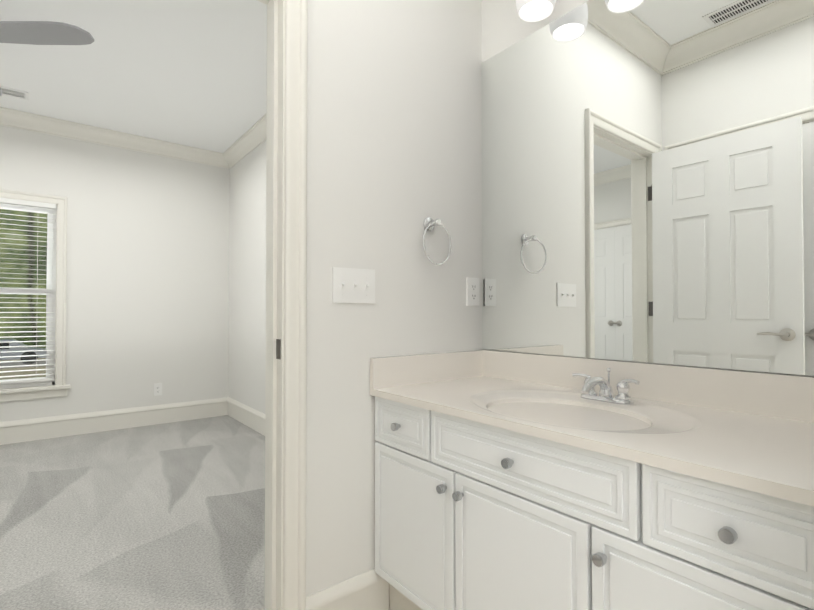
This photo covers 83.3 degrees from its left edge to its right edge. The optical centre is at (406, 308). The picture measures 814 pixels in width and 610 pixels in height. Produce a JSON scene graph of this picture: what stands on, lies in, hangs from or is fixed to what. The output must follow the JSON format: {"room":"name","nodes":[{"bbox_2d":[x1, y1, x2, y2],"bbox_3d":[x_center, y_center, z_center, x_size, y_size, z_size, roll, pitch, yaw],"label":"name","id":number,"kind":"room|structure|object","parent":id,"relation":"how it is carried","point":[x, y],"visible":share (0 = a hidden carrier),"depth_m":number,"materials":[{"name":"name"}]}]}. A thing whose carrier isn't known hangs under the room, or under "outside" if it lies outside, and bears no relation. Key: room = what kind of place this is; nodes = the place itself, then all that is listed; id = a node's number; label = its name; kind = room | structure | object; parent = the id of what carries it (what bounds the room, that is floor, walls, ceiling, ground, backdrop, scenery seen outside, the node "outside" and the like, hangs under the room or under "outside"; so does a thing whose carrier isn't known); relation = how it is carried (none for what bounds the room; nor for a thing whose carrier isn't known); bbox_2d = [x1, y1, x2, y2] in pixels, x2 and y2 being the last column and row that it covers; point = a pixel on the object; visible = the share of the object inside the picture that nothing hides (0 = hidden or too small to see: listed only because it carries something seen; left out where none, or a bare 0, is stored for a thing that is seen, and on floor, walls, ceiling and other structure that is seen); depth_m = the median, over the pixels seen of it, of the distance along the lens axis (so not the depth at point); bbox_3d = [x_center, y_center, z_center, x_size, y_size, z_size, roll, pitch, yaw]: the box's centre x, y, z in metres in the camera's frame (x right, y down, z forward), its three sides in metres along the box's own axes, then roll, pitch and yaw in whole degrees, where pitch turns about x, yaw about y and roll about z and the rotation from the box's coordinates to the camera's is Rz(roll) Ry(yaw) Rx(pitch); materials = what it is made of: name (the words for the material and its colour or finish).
{"room":"bathroom","nodes":[
{"label":"bathroom","id":0,"kind":"room"},
{"bbox_2d":[0,125,229,421],"bbox_3d":[-2.743,-0.254,4.176,2.405,2.710,0.130,1,-1,-38],"label":"wall","id":1,"kind":"structure","parent":0,"point":[147,297],"depth_m":4.25,"materials":[{"name":"white paint"}]},
{"bbox_2d":[0,189,66,401],"bbox_3d":[-3.340,-0.103,3.675,0.994,1.706,0.130,1,-1,-38],"label":"bedroom window","id":2,"kind":"structure","parent":1,"relation":"in","point":[49,291],"depth_m":3.87,"materials":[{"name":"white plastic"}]},
{"bbox_2d":[0,384,70,393],"bbox_3d":[-3.312,0.668,3.630,1.040,0.030,0.081,1,-1,-38],"label":"window sill","id":3,"kind":"structure","parent":1,"relation":"on","point":[29,389],"depth_m":3.78,"materials":[{"name":"white paint"}]},
{"bbox_2d":[55,204,57,384],"bbox_3d":[-3.326,-0.121,3.657,0.852,1.552,0.036,1,-1,-38],"label":"liner","id":4,"kind":"object","parent":1,"relation":"attached to","point":[56,295],"visible":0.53,"depth_m":3.90,"materials":[{"name":"white paint"}]},
{"bbox_2d":[0,397,227,444],"bbox_3d":[-3.334,1.004,3.601,3.765,0.180,0.021,1,-1,-38],"label":"baseboard","id":5,"kind":"structure","parent":1,"relation":"attached to","point":[19,431],"depth_m":4.10,"materials":[{"name":"white paint"}]},
{"bbox_2d":[0,107,229,168],"bbox_3d":[-3.310,-1.534,3.603,3.765,0.115,0.100,1,-1,-38],"label":"crown molding","id":6,"kind":"structure","parent":1,"relation":"attached to","point":[13,118],"depth_m":4.09,"materials":[{"name":"white paint"}]},
{"bbox_2d":[154,383,161,395],"bbox_3d":[-2.374,0.774,4.364,0.070,0.114,0.009,1,-1,-38],"label":"outlet","id":7,"kind":"object","parent":1,"relation":"attached to","point":[157,388],"visible":1,"depth_m":4.36,"materials":[{"name":"white plastic"}]},
{"bbox_2d":[0,415,264,609],"bbox_3d":[-2.561,1.113,2.043,4.725,0.080,3.685,1,-1,-38],"label":"floor","id":8,"kind":"structure","parent":0,"point":[168,516],"depth_m":2.33,"materials":[{"name":"grey carpet"}]},
{"bbox_2d":[0,0,266,152],"bbox_3d":[-2.561,-1.664,2.079,4.725,0.105,3.685,1,-1,-38],"label":"ceiling","id":9,"kind":"structure","parent":0,"point":[192,73],"depth_m":3.05,"materials":[{"name":"white paint"}]},
{"bbox_2d":[0,86,28,100],"bbox_3d":[-2.962,-1.592,3.349,0.300,0.008,0.150,1,-1,-38],"label":"ceiling vent","id":10,"kind":"object","parent":9,"relation":"in","point":[15,93],"visible":0.96,"depth_m":3.39,"materials":[{"name":"white paint"}]},
{"bbox_2d":[0,21,93,95],"bbox_3d":[-2.251,-1.384,2.190,1.193,0.452,1.122,1,-1,-38],"label":"fan","id":11,"kind":"object","parent":9,"relation":"hanging from","point":[39,32],"visible":1,"depth_m":2.12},
{"bbox_2d":[229,140,265,413],"bbox_3d":[-0.736,-0.263,3.458,0.130,2.710,3.475,1,-1,-38],"label":"wall","id":12,"kind":"structure","parent":0,"point":[247,300],"depth_m":4.33,"materials":[{"name":"white paint"}]},
{"bbox_2d":[223,113,266,167],"bbox_3d":[-0.827,-1.537,3.403,0.100,0.115,3.475,1,-1,-38],"label":"crown molding","id":13,"kind":"structure","parent":12,"relation":"attached to","point":[252,138],"depth_m":4.23,"materials":[{"name":"white paint"}]},
{"bbox_2d":[227,397,264,435],"bbox_3d":[-0.796,1.001,3.395,0.021,0.180,3.475,1,-1,-38],"label":"baseboard","id":14,"kind":"structure","parent":12,"relation":"attached to","point":[252,418],"depth_m":4.28,"materials":[{"name":"white paint"}]},
{"bbox_2d":[306,0,481,595],"bbox_3d":[0.014,-0.285,1.757,1.045,2.710,0.130,1,-1,-38],"label":"wall","id":15,"kind":"structure","parent":0,"point":[394,152],"depth_m":1.57,"materials":[{"name":"white paint"}]},
{"bbox_2d":[306,568,388,609],"bbox_3d":[-0.188,0.976,1.486,0.312,0.180,0.021,1,-1,-38],"label":"baseboard","id":16,"kind":"structure","parent":15,"relation":"attached to","point":[368,590],"depth_m":1.50,"materials":[{"name":"white paint"}]},
{"bbox_2d":[332,267,374,302],"bbox_3d":[-0.171,-0.074,1.515,0.162,0.114,0.020,1,-1,-38],"label":"switch plate","id":17,"kind":"object","parent":15,"relation":"attached to","point":[351,285],"visible":1,"depth_m":1.51,"materials":[{"name":"white plastic"}]},
{"bbox_2d":[422,217,450,264],"bbox_3d":[0.101,-0.250,1.700,0.159,0.184,0.065,1,-1,-38],"label":"towel ring","id":18,"kind":"object","parent":15,"relation":"attached to","point":[429,224],"visible":1,"depth_m":1.70,"materials":[{"name":"silver metal"}]},
{"bbox_2d":[466,277,478,305],"bbox_3d":[0.270,-0.067,1.867,0.070,0.114,0.009,1,-1,-38],"label":"outlet","id":19,"kind":"object","parent":15,"relation":"attached to","point":[472,291],"visible":1,"depth_m":1.86,"materials":[{"name":"white plastic"}]},
{"bbox_2d":[481,0,813,376],"bbox_3d":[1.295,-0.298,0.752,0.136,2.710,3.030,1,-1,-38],"label":"vanity mirror","id":20,"kind":"object","parent":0,"point":[647,181],"depth_m":1.37,"materials":[{"name":"clear glass"}]},
{"bbox_2d":[516,0,555,21],"bbox_3d":[0.591,-1.150,1.421,0.172,0.250,0.610,1,-1,-38],"label":"sconce","id":21,"kind":"object","parent":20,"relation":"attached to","point":[533,10],"visible":1,"depth_m":1.59,"materials":[{"name":"white glass"}]},
{"bbox_3d":[-0.502,1.081,-0.640,4.660,0.076,3.080,1,-1,-38],"label":"floor","id":22,"kind":"structure","parent":0,"visible":0},
{"bbox_2d":[370,350,813,609],"bbox_3d":[0.454,0.613,1.249,0.569,0.900,1.187,1,-1,-38],"label":"bathroom vanity","id":23,"kind":"object","parent":22,"relation":"on","point":[504,480],"visible":1,"depth_m":1.07,"materials":[{"name":"white wood"}]},
{"bbox_2d":[370,350,813,506],"bbox_3d":[0.458,0.284,1.257,0.557,0.241,1.187,1,-1,-38],"label":"countertop","id":24,"kind":"structure","parent":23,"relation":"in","point":[582,432],"depth_m":1.13,"materials":[{"name":"white stone"}]},
{"bbox_2d":[572,368,639,404],"bbox_3d":[0.556,0.227,1.336,0.154,0.097,0.206,1,-1,-38],"label":"faucet","id":25,"kind":"object","parent":23,"relation":"on","point":[588,395],"depth_m":1.34,"materials":[{"name":"silver metal"}]},
{"bbox_3d":[-0.696,-1.327,1.214,0.758,0.640,0.130,1,-1,-38],"label":"wall","id":26,"kind":"structure","parent":0,"visible":0},
{"bbox_2d":[276,339,280,358],"bbox_3d":[-0.389,0.124,1.386,0.002,0.060,0.032,1,-1,-38],"label":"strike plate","id":27,"kind":"structure","parent":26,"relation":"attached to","point":[278,348],"depth_m":1.38,"materials":[{"name":"grey metal"}]},
{"bbox_2d":[258,0,307,609],"bbox_3d":[-0.688,0.002,1.188,0.860,2.121,0.156,1,-1,-38],"label":"door frame","id":28,"kind":"structure","parent":26,"relation":"attached to","point":[295,342],"depth_m":1.38,"materials":[{"name":"white paint"}]},
{"label":"outside","id":29,"kind":"structure","parent":0,"visible":0},
{"bbox_2d":[0,358,45,379],"bbox_3d":[-19.770,2.773,19.415,80.000,1.950,44.820,1,-1,-38],"label":"ground","id":30,"kind":"structure","parent":29,"point":[20,368],"depth_m":20.38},
{"bbox_2d":[0,338,45,364],"bbox_3d":[-21.369,2.282,23.771,4.430,1.315,1.820,1,-1,-38],"label":"car","id":31,"kind":"object","parent":30,"relation":"on","point":[18,349],"depth_m":23.74,"materials":[{"name":"white paint"}]},
{"bbox_2d":[0,208,47,347],"bbox_3d":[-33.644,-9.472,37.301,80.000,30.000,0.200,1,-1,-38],"label":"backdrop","id":32,"kind":"structure","parent":29,"point":[32,275],"depth_m":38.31,"materials":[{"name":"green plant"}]}
]}

